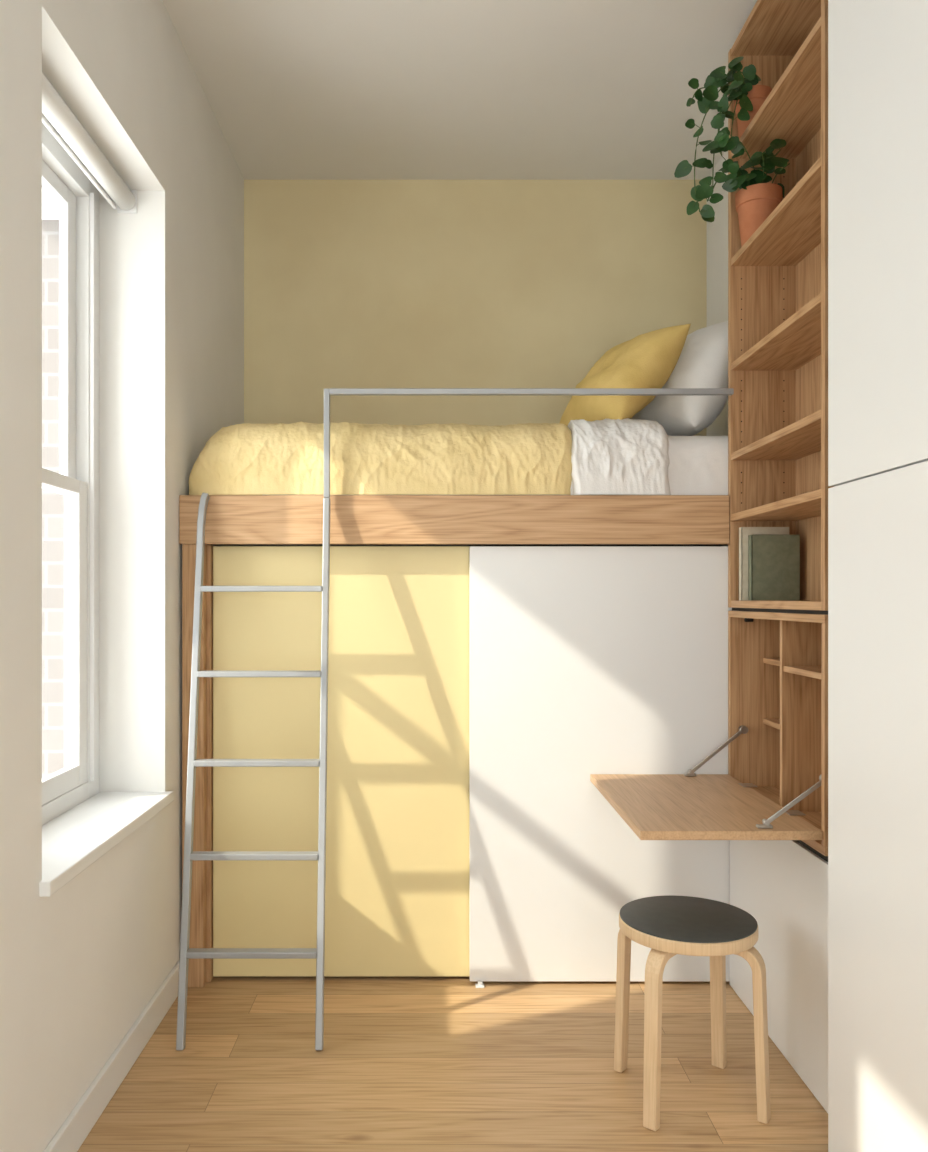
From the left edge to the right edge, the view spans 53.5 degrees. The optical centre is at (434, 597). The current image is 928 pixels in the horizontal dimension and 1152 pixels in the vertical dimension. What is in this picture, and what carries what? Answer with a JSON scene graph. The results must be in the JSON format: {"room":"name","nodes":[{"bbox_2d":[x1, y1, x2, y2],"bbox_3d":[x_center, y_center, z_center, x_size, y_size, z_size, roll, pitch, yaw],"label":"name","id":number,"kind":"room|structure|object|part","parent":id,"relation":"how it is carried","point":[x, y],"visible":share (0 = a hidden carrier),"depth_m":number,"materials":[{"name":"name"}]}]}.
{"room":"bedroom","nodes":[
{"label":"bedroom","id":0,"kind":"room"},
{"bbox_2d":[0,0,243,1151],"bbox_3d":[-1.002,-0.269,0.790,0.395,2.990,6.180,0,0,0],"label":"wall","id":1,"kind":"structure","parent":0,"point":[80,964],"depth_m":2.52,"materials":[{"name":"white paint"}]},
{"bbox_2d":[42,160,86,804],"bbox_3d":[-1.167,-0.317,2.313,0.326,1.995,1.059,0,0,0],"label":"window","id":2,"kind":"structure","parent":1,"relation":"in","point":[52,502],"depth_m":2.65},
{"bbox_3d":[-1.049,-0.727,2.313,0.026,0.865,0.689,0,0,0],"label":"upper sash","id":3,"kind":"part","parent":2,"relation":"part of","materials":[{"name":"glass"}]},
{"bbox_3d":[-1.017,0.099,2.313,0.026,0.865,0.689,0,0,0],"label":"lower sash","id":4,"kind":"part","parent":2,"relation":"part of","materials":[{"name":"glass"}]},
{"bbox_2d":[42,123,98,824],"bbox_3d":[-1.036,-0.317,2.313,0.072,1.795,0.859,0,0,0],"label":"frame","id":5,"kind":"object","parent":1,"relation":"attached to","point":[54,155],"visible":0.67,"depth_m":2.66,"materials":[{"name":"white paint"}]},
{"bbox_2d":[42,73,136,212],"bbox_3d":[-0.917,-1.179,2.313,0.063,0.067,0.857,0,0,0],"label":"roller blind","id":6,"kind":"object","parent":1,"relation":"attached to","point":[57,117],"visible":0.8,"depth_m":2.38,"materials":[{"name":"fabric"}]},
{"bbox_2d":[90,193,94,780],"bbox_3d":[-0.995,-0.322,2.313,0.014,1.705,0.729,0,0,0],"label":"bead","id":7,"kind":"object","parent":1,"relation":"attached to","point":[92,195],"visible":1,"depth_m":2.66,"materials":[{"name":"white paint"}]},
{"bbox_2d":[39,791,173,896],"bbox_3d":[-0.891,0.594,2.317,0.217,0.031,0.889,0,0,0],"label":"sill","id":8,"kind":"structure","parent":1,"relation":"attached to","point":[77,838],"depth_m":2.30,"materials":[{"name":"white paint"}]},
{"bbox_2d":[44,961,179,1151],"bbox_3d":[-0.798,1.181,0.292,0.014,0.090,5.185,0,0,0],"label":"baseboard","id":9,"kind":"structure","parent":1,"relation":"attached to","point":[75,1129],"depth_m":2.27,"materials":[{"name":"white paint"}]},
{"bbox_2d":[77,976,827,1151],"bbox_3d":[0.050,1.286,0.775,2.500,0.120,6.450,0,0,0],"label":"floor","id":10,"kind":"structure","parent":0,"point":[404,1063],"depth_m":2.35,"materials":[{"name":"brown wood"}]},
{"bbox_2d":[176,493,330,1049],"bbox_3d":[-0.518,0.450,2.683,0.427,1.555,0.400,0,0,0],"label":"ladder","id":11,"kind":"object","parent":10,"relation":"on","point":[186,953],"visible":1,"depth_m":2.65,"materials":[{"name":"grey metal"}]},
{"bbox_2d":[324,388,733,497],"bbox_3d":[0.290,-0.481,2.862,1.271,0.338,0.022,0,0,0],"label":"guard rail","id":12,"kind":"object","parent":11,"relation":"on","point":[332,391],"visible":1,"depth_m":2.85,"materials":[{"name":"grey metal"}]},
{"bbox_3d":[-0.336,-0.481,2.862,0.018,0.338,0.022,0,0,0],"label":"post","id":13,"kind":"part","parent":12,"relation":"part of","materials":[{"name":"grey metal"}]},
{"bbox_3d":[0.299,-0.641,2.862,1.253,0.018,0.022,0,0,0],"label":"rail","id":14,"kind":"part","parent":12,"relation":"part of","materials":[{"name":"grey metal"}]},
{"bbox_2d":[179,495,728,986],"bbox_3d":[0.169,0.451,3.382,1.944,1.548,0.988,0,0,0],"label":"bed","id":15,"kind":"object","parent":10,"relation":"on","point":[231,520],"visible":0.55,"depth_m":2.89,"materials":[{"name":"brown wood"}]},
{"bbox_3d":[-0.761,0.528,2.911,0.068,1.394,0.038,0,0,0],"label":"panel","id":16,"kind":"part","parent":15,"relation":"part of","materials":[{"name":"brown wood"}]},
{"bbox_2d":[213,546,469,975],"bbox_3d":[-0.276,0.524,2.961,0.872,1.380,0.022,0,0,0],"label":"panel","id":17,"kind":"object","parent":15,"relation":"attached to","point":[397,885],"visible":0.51,"depth_m":2.95,"materials":[{"name":"yellow paint"}]},
{"bbox_2d":[469,546,731,980],"bbox_3d":[0.535,0.526,2.927,0.850,1.380,0.022,0,0,0],"label":"panel","id":18,"kind":"object","parent":15,"relation":"attached to","point":[584,661],"visible":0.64,"depth_m":2.92,"materials":[{"name":"white paint"}]},
{"bbox_2d":[552,435,727,494],"bbox_3d":[0.289,-0.432,3.356,1.702,0.215,0.884,0,0,0],"label":"mattress","id":19,"kind":"object","parent":15,"relation":"on","point":[698,465],"visible":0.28,"depth_m":2.92,"materials":[{"name":"white fabric"}]},
{"bbox_2d":[189,422,572,494],"bbox_3d":[-0.177,-0.459,3.377,1.255,0.267,0.979,0,0,0],"label":"duvet","id":20,"kind":"object","parent":19,"relation":"on","point":[280,458],"visible":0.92,"depth_m":2.90,"materials":[{"name":"fabric"}]},
{"bbox_2d":[568,418,669,494],"bbox_3d":[0.582,-0.464,3.365,0.349,0.278,0.972,0,0,0],"label":"sheet","id":21,"kind":"object","parent":19,"relation":"on","point":[610,455],"visible":0.8,"depth_m":2.89,"materials":[{"name":"fabric"}]},
{"bbox_2d":[560,324,690,425],"bbox_3d":[0.642,-0.746,3.219,0.314,0.351,0.440,0,0,-22],"label":"cushion","id":22,"kind":"object","parent":21,"relation":"on","point":[647,360],"visible":0.77,"depth_m":3.06,"materials":[{"name":"yellow fabric"}]},
{"bbox_2d":[631,321,727,435],"bbox_3d":[0.899,-0.759,3.320,0.342,0.400,0.540,0,0,-16],"label":"pillow","id":23,"kind":"object","parent":19,"relation":"on","point":[702,362],"visible":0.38,"depth_m":3.10,"materials":[{"name":"fabric"}]},
{"bbox_2d":[475,981,483,987],"bbox_3d":[0.141,1.218,2.902,0.027,0.016,0.024,0,0,0],"label":"floor guide","id":24,"kind":"object","parent":10,"relation":"on","point":[480,984],"visible":1,"depth_m":2.90,"materials":[{"name":"white paint"}]},
{"bbox_2d":[614,895,770,1130],"bbox_3d":[0.624,1.005,2.268,0.334,0.439,0.331,0,0,0],"label":"round stool","id":25,"kind":"object","parent":10,"relation":"on","point":[670,925],"visible":1,"depth_m":2.17,"materials":[{"name":"brown wood"}]},
{"bbox_3d":[0.519,1.023,2.357,0.122,0.403,0.044,0,0,41],"label":"leg","id":26,"kind":"part","parent":25,"relation":"part of","materials":[{"name":"brown wood"}]},
{"bbox_3d":[0.533,1.023,2.165,0.044,0.403,0.122,0,0,41],"label":"leg","id":27,"kind":"part","parent":25,"relation":"part of","materials":[{"name":"brown wood"}]},
{"bbox_3d":[0.622,0.806,2.268,0.331,0.032,0.331,0,0,0],"label":"seat","id":28,"kind":"part","parent":25,"relation":"part of","materials":[{"name":"brown wood"}]},
{"bbox_3d":[0.622,0.788,2.268,0.327,0.005,0.327,0,0,0],"label":"seat","id":29,"kind":"part","parent":25,"relation":"part of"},
{"bbox_3d":[0.711,1.023,2.371,0.044,0.403,0.122,0,0,41],"label":"leg","id":30,"kind":"part","parent":25,"relation":"part of","materials":[{"name":"brown wood"}]},
{"bbox_3d":[0.732,1.023,2.188,0.122,0.403,0.044,0,0,36],"label":"leg","id":31,"kind":"part","parent":25,"relation":"part of","materials":[{"name":"brown wood"}]},
{"bbox_2d":[730,840,827,1112],"bbox_3d":[1.036,0.928,2.474,0.208,0.591,0.878,0,0,0],"label":"wall","id":32,"kind":"structure","parent":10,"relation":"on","point":[782,884],"depth_m":2.41,"materials":[{"name":"white paint"}]},
{"bbox_2d":[590,608,827,861],"bbox_3d":[0.815,0.331,2.549,0.650,0.602,0.722,0,0,0],"label":"desk","id":33,"kind":"object","parent":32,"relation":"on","point":[775,785],"visible":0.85,"depth_m":2.55,"materials":[{"name":"brown wood"}]},
{"bbox_3d":[0.881,0.477,2.872,0.169,0.141,0.004,0,0,0],"label":"stay arm","id":34,"kind":"part","parent":33,"relation":"part of","materials":[{"name":"metal"}]},
{"bbox_3d":[0.963,0.411,2.873,0.024,0.024,0.022,0,0,0],"label":"stay knob","id":35,"kind":"part","parent":33,"relation":"part of","materials":[{"name":"metal"}]},
{"bbox_2d":[763,718,779,729],"bbox_3d":[1.081,0.386,2.729,0.102,0.016,0.322,0,0,0],"label":"shelf","id":36,"kind":"object","parent":33,"relation":"attached to","point":[768,723],"depth_m":2.85,"materials":[{"name":"brown wood"}]},
{"bbox_2d":[763,658,779,665],"bbox_3d":[1.081,0.196,2.729,0.102,0.016,0.322,0,0,0],"label":"shelf","id":37,"kind":"object","parent":33,"relation":"attached to","point":[766,661],"depth_m":2.84,"materials":[{"name":"brown wood"}]},
{"bbox_2d":[728,0,834,610],"bbox_3d":[1.034,-0.847,2.549,0.213,1.754,0.722,0,0,0],"label":"bookshelf","id":38,"kind":"object","parent":33,"relation":"on","point":[778,279],"visible":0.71,"depth_m":2.79,"materials":[{"name":"brown wood"}]},
{"bbox_2d":[674,56,771,221],"bbox_3d":[0.888,-1.388,2.779,0.302,0.482,0.148,0,0,-15],"label":"potted trailing plant","id":39,"kind":"object","parent":38,"relation":"on","point":[748,97],"visible":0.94,"depth_m":2.77,"materials":[{"name":"green plant"}]},
{"bbox_3d":[0.975,-1.472,2.820,0.113,0.140,0.113,0,0,0],"label":"pot","id":40,"kind":"part","parent":39,"relation":"part of","materials":[{"name":"ceramic"}]},
{"bbox_2d":[695,134,789,246],"bbox_3d":[0.914,-1.219,2.773,0.278,0.308,0.190,0,0,0],"label":"potted trailing plant","id":41,"kind":"object","parent":38,"relation":"on","point":[756,199],"visible":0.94,"depth_m":2.75,"materials":[{"name":"green plant"}]},
{"bbox_3d":[0.985,-1.149,2.800,0.136,0.168,0.136,0,0,0],"label":"pot","id":42,"kind":"part","parent":41,"relation":"part of","materials":[{"name":"ceramic"}]},
{"bbox_2d":[739,527,799,599],"bbox_3d":[1.026,-0.105,2.825,0.165,0.226,0.062,0,0,0],"label":"books","id":43,"kind":"object","parent":38,"relation":"on","point":[769,557],"visible":1,"depth_m":2.79,"materials":[{"name":"green paper"}]},
{"bbox_3d":[1.030,-1.713,2.549,0.203,0.022,0.678,0,0,0],"label":"shelf","id":44,"kind":"part","parent":38,"relation":"part of","materials":[{"name":"brown wood"}]},
{"bbox_3d":[1.030,-1.390,2.549,0.203,0.022,0.678,0,0,0],"label":"shelf","id":45,"kind":"part","parent":38,"relation":"part of","materials":[{"name":"brown wood"}]},
{"bbox_3d":[1.030,-1.053,2.549,0.203,0.022,0.678,0,0,0],"label":"shelf","id":46,"kind":"part","parent":38,"relation":"part of","materials":[{"name":"brown wood"}]},
{"bbox_3d":[1.030,-0.725,2.549,0.203,0.022,0.678,0,0,0],"label":"shelf","id":47,"kind":"part","parent":38,"relation":"part of","materials":[{"name":"brown wood"}]},
{"bbox_3d":[1.030,-0.443,2.549,0.203,0.022,0.678,0,0,0],"label":"shelf","id":48,"kind":"part","parent":38,"relation":"part of","materials":[{"name":"brown wood"}]},
{"bbox_3d":[1.030,-0.252,2.549,0.203,0.022,0.678,0,0,0],"label":"shelf","id":49,"kind":"part","parent":38,"relation":"part of","materials":[{"name":"brown wood"}]},
{"bbox_3d":[1.030,0.019,2.549,0.203,0.022,0.678,0,0,0],"label":"shelf","id":50,"kind":"part","parent":38,"relation":"part of","materials":[{"name":"brown wood"}]},
{"bbox_3d":[1.136,-0.847,2.549,0.008,1.754,0.678,0,0,0],"label":"panel","id":51,"kind":"part","parent":38,"relation":"part of","materials":[{"name":"brown wood"}]},
{"bbox_2d":[784,666,820,678],"bbox_3d":[1.049,0.196,2.379,0.166,0.016,0.342,0,0,0],"label":"shelf","id":52,"kind":"object","parent":33,"relation":"attached to","point":[789,671],"depth_m":2.47,"materials":[{"name":"brown wood"}]},
{"bbox_2d":[828,0,927,1151],"bbox_3d":[1.000,-0.264,1.157,0.280,2.976,1.713,0,0,0],"label":"wardrobe","id":53,"kind":"object","parent":10,"relation":"on","point":[878,49],"visible":1,"depth_m":1.79,"materials":[{"name":"paint"}]},
{"bbox_3d":[0.870,-0.998,1.726,0.020,1.508,0.573,0,0,0],"label":"door","id":54,"kind":"part","parent":53,"relation":"part of","materials":[{"name":"white paint"}]},
{"bbox_3d":[0.870,0.491,1.726,0.020,1.462,0.573,0,0,0],"label":"door","id":55,"kind":"part","parent":53,"relation":"part of","materials":[{"name":"white paint"}]},
{"bbox_2d":[162,0,756,179],"bbox_3d":[0.050,-1.824,0.775,2.500,0.120,6.450,0,0,0],"label":"ceiling","id":56,"kind":"structure","parent":0,"point":[294,89],"depth_m":3.14,"materials":[{"name":"paint"}]},
{"bbox_2d":[244,180,705,435],"bbox_3d":[0.050,-0.269,3.940,2.500,2.990,0.120,0,0,0],"label":"wall","id":57,"kind":"structure","parent":0,"point":[348,283],"depth_m":3.88,"materials":[{"name":"yellow paint"}]},
{"bbox_2d":[706,151,727,545],"bbox_3d":[1.222,-0.269,0.790,0.155,2.990,6.180,0,0,0],"label":"wall","id":58,"kind":"structure","parent":0,"point":[717,230],"depth_m":3.71,"materials":[{"name":"white paint"}]}
]}

